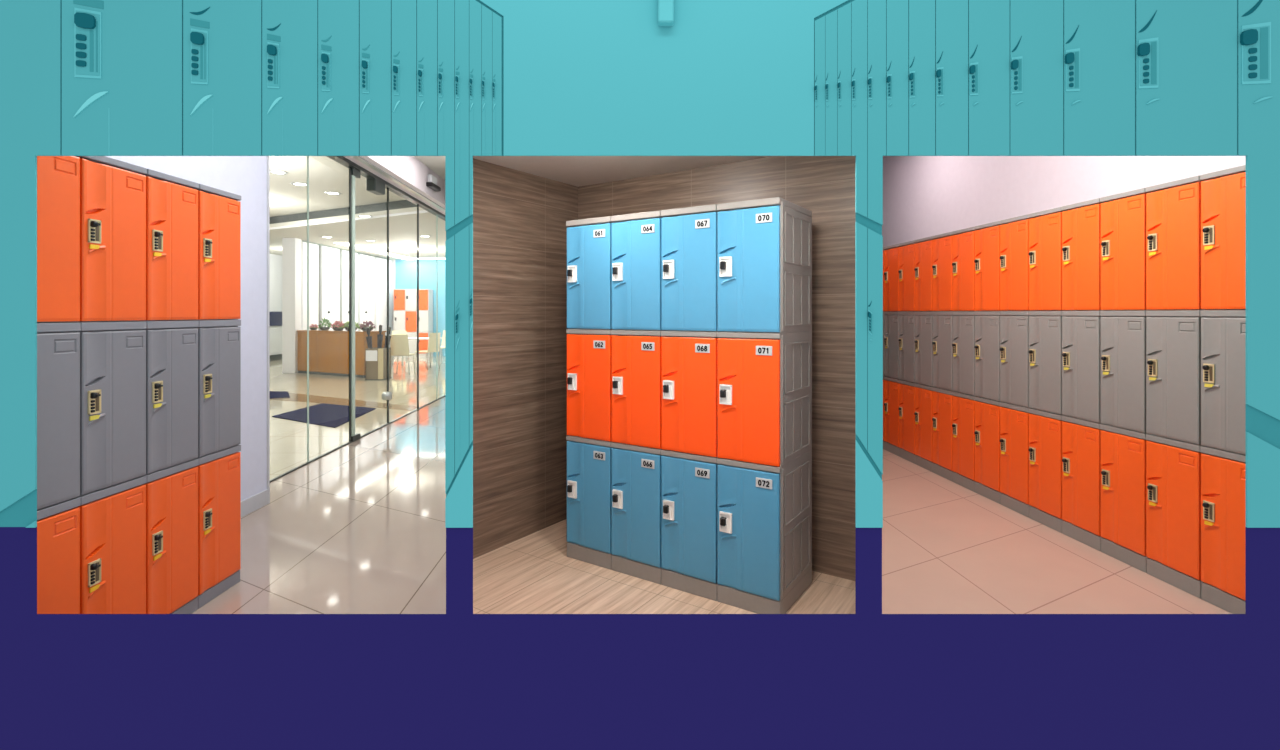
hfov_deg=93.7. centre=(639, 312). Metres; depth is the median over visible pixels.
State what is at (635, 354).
locker
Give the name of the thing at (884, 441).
locker
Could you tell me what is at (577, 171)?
ceiling
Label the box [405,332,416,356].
locker
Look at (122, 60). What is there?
locker
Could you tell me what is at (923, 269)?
locker
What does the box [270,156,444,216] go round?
ceiling
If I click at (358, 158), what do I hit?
trim
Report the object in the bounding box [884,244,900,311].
locker
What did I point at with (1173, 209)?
locker
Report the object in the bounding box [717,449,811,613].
locker
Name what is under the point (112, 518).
locker
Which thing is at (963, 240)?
locker
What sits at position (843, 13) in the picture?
locker
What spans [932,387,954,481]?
locker
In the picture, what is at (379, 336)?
umbrella
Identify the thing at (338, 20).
locker
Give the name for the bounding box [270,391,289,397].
floor mat
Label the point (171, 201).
locker
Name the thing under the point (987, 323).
locker
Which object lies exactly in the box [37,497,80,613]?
locker
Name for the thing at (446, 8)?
locker
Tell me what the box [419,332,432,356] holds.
locker
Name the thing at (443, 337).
chair
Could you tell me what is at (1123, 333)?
locker
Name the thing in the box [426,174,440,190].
sensor
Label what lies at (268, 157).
trim
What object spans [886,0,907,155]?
locker
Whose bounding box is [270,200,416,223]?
trim
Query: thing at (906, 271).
locker
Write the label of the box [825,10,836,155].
locker
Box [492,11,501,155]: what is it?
locker
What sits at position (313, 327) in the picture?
potted plant
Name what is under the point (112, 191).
locker
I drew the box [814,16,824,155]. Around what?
locker
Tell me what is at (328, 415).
floor mat
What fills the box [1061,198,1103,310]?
locker
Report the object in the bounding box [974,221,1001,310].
locker
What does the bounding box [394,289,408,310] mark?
locker
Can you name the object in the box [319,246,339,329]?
wall panel
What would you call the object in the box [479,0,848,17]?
ceiling
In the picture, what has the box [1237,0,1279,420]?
locker
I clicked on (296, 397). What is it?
trim
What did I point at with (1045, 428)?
locker
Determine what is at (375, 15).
locker
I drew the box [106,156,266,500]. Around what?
wall
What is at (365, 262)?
wall panel
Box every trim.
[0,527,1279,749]
[267,156,269,488]
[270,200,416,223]
[270,210,427,229]
[270,393,418,410]
[270,395,444,481]
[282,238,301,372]
[327,156,444,220]
[352,156,444,211]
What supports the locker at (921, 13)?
attached to the wall at (582, 77)
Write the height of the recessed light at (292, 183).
0.014 m
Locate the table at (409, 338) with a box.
[391,337,441,367]
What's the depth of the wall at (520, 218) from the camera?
3.71 m
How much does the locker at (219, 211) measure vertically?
0.647 m
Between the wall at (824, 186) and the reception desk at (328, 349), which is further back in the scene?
the reception desk at (328, 349)
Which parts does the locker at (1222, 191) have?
lock plate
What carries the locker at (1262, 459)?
attached to the wall at (582, 77)
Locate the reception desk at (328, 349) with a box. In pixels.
[297,330,386,377]
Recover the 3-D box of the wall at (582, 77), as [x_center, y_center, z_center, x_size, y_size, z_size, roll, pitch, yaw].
[0.286,-0.731,1.892,6.749,2.824,0.036,0,0,0]
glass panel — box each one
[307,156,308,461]
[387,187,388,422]
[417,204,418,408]
[436,215,437,398]
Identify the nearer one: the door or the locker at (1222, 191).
the locker at (1222, 191)
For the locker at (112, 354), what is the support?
on the locker at (112, 518)
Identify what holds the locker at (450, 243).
attached to the wall at (582, 77)
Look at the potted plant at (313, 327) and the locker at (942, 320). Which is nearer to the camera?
the locker at (942, 320)
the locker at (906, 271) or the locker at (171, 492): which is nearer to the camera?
the locker at (171, 492)
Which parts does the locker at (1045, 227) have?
lock plate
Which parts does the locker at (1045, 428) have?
lock plate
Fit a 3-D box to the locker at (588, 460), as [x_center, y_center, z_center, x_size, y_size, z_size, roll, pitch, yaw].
[-0.173,1.052,3.532,0.318,0.695,0.488,0,0,34]
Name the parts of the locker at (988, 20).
lock knob, plate, lock plate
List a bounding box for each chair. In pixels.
[390,335,415,374]
[392,331,406,364]
[415,333,440,369]
[429,330,444,363]
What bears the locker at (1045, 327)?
on the locker at (1045, 428)
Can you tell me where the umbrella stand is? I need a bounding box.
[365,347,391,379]
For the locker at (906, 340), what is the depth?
5.68 m
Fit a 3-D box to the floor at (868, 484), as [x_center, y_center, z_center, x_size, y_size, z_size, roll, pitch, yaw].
[0.075,0.534,1.877,1.366,0.273,0.006,0,0,0]
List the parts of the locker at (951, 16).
lock knob, plate, lock plate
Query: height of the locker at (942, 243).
0.661 m
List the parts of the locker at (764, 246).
hasp knob, lock plate, door, number plate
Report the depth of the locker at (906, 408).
5.69 m
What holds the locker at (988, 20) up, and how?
attached to the wall at (582, 77)
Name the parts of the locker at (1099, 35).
lock knob, lock plate, plate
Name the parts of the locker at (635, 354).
hasp knob, lock plate, number plate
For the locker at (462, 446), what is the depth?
1.87 m
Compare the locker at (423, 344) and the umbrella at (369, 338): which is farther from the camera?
the locker at (423, 344)
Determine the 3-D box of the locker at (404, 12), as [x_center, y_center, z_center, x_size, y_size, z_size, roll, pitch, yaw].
[-0.737,-0.821,1.872,0.077,0.657,0.016,0,0,0]
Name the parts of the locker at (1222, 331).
lock knob, lock plate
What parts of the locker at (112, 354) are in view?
lock plate, lock knob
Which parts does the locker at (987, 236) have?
lock plate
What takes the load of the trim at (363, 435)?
attached to the wall at (244, 176)
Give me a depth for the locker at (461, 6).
1.87 m
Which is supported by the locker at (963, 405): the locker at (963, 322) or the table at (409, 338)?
the locker at (963, 322)
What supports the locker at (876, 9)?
attached to the wall at (582, 77)
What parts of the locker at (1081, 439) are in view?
lock plate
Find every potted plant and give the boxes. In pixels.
[309,324,317,329]
[318,317,331,329]
[331,321,344,330]
[342,321,358,330]
[359,320,375,330]
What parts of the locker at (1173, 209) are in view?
lock plate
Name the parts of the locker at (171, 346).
lock plate, lock knob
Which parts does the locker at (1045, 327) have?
lock plate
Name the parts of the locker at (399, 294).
door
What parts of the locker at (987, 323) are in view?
lock plate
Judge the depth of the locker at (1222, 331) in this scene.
2.82 m
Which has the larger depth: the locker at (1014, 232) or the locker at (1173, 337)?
the locker at (1014, 232)
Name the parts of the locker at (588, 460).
hasp knob, lock plate, number plate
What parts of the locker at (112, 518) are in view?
lock plate, lock knob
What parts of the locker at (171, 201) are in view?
lock plate, lock knob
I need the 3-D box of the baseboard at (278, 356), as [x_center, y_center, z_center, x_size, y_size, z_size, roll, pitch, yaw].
[-10.840,1.320,15.750,0.020,0.160,7.500,0,0,0]
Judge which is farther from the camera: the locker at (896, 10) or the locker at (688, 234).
the locker at (688, 234)
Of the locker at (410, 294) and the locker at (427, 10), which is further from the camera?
the locker at (410, 294)
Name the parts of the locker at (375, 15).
lock knob, plate, lock plate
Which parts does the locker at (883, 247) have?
door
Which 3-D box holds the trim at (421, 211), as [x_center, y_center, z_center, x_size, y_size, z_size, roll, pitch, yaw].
[-7.000,-1.740,12.050,9.082,0.040,0.026,0,0,28]
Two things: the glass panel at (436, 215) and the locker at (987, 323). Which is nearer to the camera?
the locker at (987, 323)
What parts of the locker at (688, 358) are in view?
hasp knob, lock plate, number plate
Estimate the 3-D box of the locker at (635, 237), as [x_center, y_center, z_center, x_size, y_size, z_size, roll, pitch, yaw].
[0.093,-0.218,3.353,0.318,0.620,0.488,0,0,34]
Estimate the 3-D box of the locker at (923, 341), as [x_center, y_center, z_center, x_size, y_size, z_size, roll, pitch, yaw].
[2.792,0.319,5.429,0.521,0.663,0.289,0,0,-4]
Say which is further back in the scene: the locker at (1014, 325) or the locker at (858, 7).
the locker at (1014, 325)
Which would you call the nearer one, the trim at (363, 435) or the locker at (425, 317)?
the trim at (363, 435)
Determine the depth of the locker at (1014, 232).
4.23 m
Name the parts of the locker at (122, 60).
lock knob, plate, lock plate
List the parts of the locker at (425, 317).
door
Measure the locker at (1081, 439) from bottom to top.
0.749 m
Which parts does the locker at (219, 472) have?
lock plate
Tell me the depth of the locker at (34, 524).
1.87 m
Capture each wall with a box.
[0,0,1279,526]
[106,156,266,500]
[270,254,281,354]
[302,241,390,259]
[391,259,444,355]
[473,158,577,558]
[578,156,854,580]
[882,156,1244,246]
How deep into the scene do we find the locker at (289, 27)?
1.87 m
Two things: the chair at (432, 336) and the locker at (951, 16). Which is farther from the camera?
the chair at (432, 336)
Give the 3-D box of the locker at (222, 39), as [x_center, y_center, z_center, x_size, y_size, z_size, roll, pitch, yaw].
[-1.305,-1.034,1.872,0.244,1.085,0.016,0,0,0]
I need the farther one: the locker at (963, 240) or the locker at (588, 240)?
the locker at (963, 240)
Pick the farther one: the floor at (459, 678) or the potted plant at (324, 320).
the potted plant at (324, 320)
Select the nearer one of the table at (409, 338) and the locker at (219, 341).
the locker at (219, 341)
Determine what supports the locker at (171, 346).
on the locker at (171, 492)
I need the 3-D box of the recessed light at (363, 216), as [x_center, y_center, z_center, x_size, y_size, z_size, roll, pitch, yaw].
[-4.933,-1.734,10.763,0.260,0.014,0.256,0,0,0]
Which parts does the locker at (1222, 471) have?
lock plate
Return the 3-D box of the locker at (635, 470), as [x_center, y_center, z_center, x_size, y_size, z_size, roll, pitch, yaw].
[0.093,1.052,3.353,0.318,0.695,0.488,0,0,34]
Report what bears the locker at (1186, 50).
attached to the wall at (582, 77)
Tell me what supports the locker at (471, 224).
attached to the wall at (582, 77)
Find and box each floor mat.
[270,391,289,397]
[272,403,375,427]
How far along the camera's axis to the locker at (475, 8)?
1.87 m
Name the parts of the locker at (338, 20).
lock knob, plate, lock plate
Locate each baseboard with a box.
[241,489,269,516]
[270,354,281,360]
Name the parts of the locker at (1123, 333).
lock plate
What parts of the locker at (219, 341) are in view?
lock plate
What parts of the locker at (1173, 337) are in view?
lock plate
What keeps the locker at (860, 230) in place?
attached to the wall at (582, 77)
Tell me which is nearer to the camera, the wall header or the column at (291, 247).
the wall header
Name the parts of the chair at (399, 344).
backrest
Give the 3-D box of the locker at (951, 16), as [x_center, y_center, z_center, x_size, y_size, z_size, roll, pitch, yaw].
[0.975,-0.826,1.872,0.101,0.667,0.016,0,0,0]
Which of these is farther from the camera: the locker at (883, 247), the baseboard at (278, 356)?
the baseboard at (278, 356)
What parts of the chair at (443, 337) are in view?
backrest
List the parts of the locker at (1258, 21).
lock knob, lock plate, plate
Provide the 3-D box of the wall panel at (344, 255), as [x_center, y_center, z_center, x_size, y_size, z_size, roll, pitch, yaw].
[-8.035,-0.160,16.635,0.130,3.080,0.890,0,0,0]
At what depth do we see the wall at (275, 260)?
17.86 m
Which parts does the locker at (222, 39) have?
lock knob, plate, lock plate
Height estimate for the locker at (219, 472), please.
0.712 m
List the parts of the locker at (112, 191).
lock plate, lock knob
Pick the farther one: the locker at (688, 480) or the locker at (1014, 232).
the locker at (1014, 232)
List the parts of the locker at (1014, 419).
lock plate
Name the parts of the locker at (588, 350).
hasp knob, lock plate, number plate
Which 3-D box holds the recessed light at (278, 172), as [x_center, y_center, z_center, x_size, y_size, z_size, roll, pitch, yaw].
[-5.135,-1.994,8.511,0.260,0.014,0.256,0,0,0]
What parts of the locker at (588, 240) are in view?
hasp knob, lock plate, number plate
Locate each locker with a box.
[0,0,61,511]
[25,520,36,527]
[37,156,79,322]
[37,323,80,509]
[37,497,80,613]
[62,0,182,155]
[69,322,146,495]
[76,156,146,321]
[77,476,146,613]
[129,321,198,473]
[142,169,198,320]
[143,459,198,613]
[183,0,261,155]
[190,320,240,456]
[195,445,240,608]
[196,184,240,319]
[262,0,317,155]
[318,0,359,155]
[360,0,391,155]
[392,0,416,155]
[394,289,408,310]
[394,311,404,330]
[405,289,419,310]
[405,311,416,331]
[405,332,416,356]
[417,0,437,155]
[419,289,432,310]
[419,311,432,331]
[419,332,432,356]
[438,0,454,230]
[445,235,454,493]
[455,0,468,224]
[455,225,469,473]
[469,0,481,215]
[469,223,472,445]
[482,5,491,155]
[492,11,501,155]
[566,216,612,329]
[566,329,612,441]
[566,435,612,569]
[611,210,661,330]
[611,330,661,448]
[611,442,661,583]
[661,204,717,331]
[661,331,717,456]
[661,449,717,600]
[717,197,811,332]
[717,331,811,466]
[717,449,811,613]
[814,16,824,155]
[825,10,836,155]
[837,3,850,155]
[851,0,866,217]
[855,222,866,449]
[867,0,885,224]
[867,228,882,474]
[883,247,885,311]
[883,312,884,375]
[883,376,885,449]
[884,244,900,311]
[884,312,898,378]
[884,377,899,455]
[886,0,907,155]
[898,240,936,311]
[898,312,914,382]
[898,380,914,463]
[908,0,934,155]
[914,236,933,310]
[914,312,933,386]
[914,383,932,471]
[932,232,952,310]
[932,311,953,390]
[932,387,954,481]
[935,0,967,155]
[952,227,975,310]
[952,311,975,395]
[952,392,975,491]
[968,0,1009,155]
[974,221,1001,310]
[974,311,1001,401]
[974,396,1001,503]
[999,214,1030,310]
[1000,311,1030,407]
[1000,402,1030,517]
[1010,0,1062,155]
[1028,207,1063,310]
[1028,311,1063,414]
[1028,408,1064,532]
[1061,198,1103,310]
[1061,311,1102,423]
[1061,416,1101,550]
[1063,0,1134,155]
[1100,188,1164,310]
[1100,311,1147,433]
[1100,424,1147,572]
[1135,0,1236,155]
[1146,175,1204,309]
[1146,310,1202,445]
[1146,434,1201,598]
[1200,165,1244,309]
[1200,310,1244,454]
[1200,446,1244,613]
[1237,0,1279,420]
[1245,431,1279,527]
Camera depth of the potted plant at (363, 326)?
13.09 m
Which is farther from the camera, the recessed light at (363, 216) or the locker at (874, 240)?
the recessed light at (363, 216)
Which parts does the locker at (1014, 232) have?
lock plate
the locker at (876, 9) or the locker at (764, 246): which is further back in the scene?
the locker at (764, 246)
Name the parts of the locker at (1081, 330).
lock plate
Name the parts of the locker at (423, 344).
door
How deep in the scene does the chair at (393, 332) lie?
16.56 m
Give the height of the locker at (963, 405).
0.749 m
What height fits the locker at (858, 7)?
0.698 m
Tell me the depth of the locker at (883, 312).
6.15 m
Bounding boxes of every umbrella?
[366,327,371,347]
[377,325,382,347]
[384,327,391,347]
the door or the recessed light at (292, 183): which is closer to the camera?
the door
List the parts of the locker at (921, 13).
lock plate, plate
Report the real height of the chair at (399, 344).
0.912 m
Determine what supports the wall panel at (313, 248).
attached to the wall at (302, 241)
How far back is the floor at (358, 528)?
3.48 m
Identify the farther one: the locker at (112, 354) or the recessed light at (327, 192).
the recessed light at (327, 192)
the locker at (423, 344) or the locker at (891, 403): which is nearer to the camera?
the locker at (891, 403)
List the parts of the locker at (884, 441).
door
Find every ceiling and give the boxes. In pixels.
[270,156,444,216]
[270,207,445,258]
[473,156,775,186]
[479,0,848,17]
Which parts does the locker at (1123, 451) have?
lock plate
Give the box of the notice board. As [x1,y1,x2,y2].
[270,312,281,325]
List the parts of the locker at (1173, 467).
lock plate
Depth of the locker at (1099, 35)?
1.87 m
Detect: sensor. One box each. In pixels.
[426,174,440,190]
[658,0,673,25]
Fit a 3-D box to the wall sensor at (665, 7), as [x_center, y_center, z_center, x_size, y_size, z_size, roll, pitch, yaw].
[0.080,-0.962,1.853,0.047,0.138,0.042,0,0,0]
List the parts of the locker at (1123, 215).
lock plate, door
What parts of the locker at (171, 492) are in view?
lock plate, lock knob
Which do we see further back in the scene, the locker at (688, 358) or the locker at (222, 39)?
the locker at (688, 358)
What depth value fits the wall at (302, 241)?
16.20 m
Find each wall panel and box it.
[302,242,318,329]
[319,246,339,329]
[340,250,357,329]
[358,254,373,330]
[374,257,391,346]
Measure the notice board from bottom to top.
0.420 m
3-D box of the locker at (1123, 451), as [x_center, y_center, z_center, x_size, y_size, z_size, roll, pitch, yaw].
[2.944,1.026,3.392,0.521,0.749,0.289,0,0,-4]
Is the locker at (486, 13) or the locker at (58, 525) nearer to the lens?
the locker at (486, 13)
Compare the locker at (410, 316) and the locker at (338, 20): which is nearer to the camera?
the locker at (338, 20)
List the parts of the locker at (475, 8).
plate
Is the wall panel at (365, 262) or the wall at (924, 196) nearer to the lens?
the wall at (924, 196)
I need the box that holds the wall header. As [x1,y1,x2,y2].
[344,156,444,214]
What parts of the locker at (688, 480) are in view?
hasp knob, lock plate, number plate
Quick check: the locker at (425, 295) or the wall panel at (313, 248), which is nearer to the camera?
the wall panel at (313, 248)
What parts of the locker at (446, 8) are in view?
plate, lock plate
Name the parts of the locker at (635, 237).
hasp knob, lock plate, number plate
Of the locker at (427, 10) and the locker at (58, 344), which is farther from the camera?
the locker at (58, 344)
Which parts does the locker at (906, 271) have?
door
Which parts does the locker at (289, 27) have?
lock knob, plate, lock plate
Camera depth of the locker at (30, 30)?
1.87 m
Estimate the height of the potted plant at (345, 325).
0.236 m
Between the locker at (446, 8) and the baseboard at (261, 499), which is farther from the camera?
the baseboard at (261, 499)
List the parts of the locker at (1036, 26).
lock knob, plate, lock plate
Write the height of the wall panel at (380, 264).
3.080 m
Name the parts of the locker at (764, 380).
hasp knob, lock plate, door, number plate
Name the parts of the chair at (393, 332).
backrest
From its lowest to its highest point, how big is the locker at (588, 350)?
0.611 m
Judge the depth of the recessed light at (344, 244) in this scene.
17.34 m
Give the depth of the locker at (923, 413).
5.40 m
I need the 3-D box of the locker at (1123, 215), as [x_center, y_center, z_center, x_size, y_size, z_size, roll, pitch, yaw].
[2.944,-0.344,3.392,0.521,0.661,0.289,0,0,-4]
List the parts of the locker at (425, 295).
door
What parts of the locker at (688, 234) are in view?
hasp knob, lock plate, number plate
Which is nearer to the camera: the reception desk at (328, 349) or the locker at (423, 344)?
the reception desk at (328, 349)
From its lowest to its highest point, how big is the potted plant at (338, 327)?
0.245 m
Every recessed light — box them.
[270,170,287,174]
[290,182,306,185]
[324,191,341,194]
[335,243,444,259]
[357,215,372,217]
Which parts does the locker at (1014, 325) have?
lock plate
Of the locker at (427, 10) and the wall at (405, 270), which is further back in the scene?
the wall at (405, 270)
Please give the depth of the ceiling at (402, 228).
13.13 m
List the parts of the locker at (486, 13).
plate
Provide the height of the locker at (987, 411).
0.749 m
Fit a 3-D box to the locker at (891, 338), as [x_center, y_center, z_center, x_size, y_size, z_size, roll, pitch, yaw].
[2.748,0.319,6.012,0.521,0.663,0.289,0,0,-4]
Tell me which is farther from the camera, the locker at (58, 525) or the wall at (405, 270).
the wall at (405, 270)
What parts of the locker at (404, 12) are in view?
lock knob, plate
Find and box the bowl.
[332,327,343,330]
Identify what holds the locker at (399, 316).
on the locker
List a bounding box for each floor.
[191,356,1231,613]
[445,440,882,527]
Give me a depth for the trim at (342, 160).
7.52 m
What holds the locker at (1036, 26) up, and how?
attached to the wall at (582, 77)
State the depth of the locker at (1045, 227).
3.94 m
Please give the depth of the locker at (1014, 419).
4.23 m
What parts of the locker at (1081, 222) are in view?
lock plate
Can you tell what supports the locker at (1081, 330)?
on the locker at (1081, 439)
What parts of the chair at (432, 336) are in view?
backrest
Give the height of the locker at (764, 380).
0.611 m
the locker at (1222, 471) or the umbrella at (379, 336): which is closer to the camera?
the locker at (1222, 471)
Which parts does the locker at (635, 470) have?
hasp knob, lock plate, number plate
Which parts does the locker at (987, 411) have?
lock plate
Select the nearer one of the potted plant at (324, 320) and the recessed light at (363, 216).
the recessed light at (363, 216)
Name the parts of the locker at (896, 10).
plate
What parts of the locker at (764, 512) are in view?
hasp knob, lock plate, door, number plate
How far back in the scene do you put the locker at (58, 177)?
2.15 m
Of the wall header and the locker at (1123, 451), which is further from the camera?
the wall header
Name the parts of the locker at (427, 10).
plate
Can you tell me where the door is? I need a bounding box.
[349,166,391,441]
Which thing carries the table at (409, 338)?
on the floor at (358, 528)
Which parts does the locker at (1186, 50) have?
lock knob, lock plate, plate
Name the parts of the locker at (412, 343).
door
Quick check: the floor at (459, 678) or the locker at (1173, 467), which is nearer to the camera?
the floor at (459, 678)
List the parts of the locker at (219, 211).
lock plate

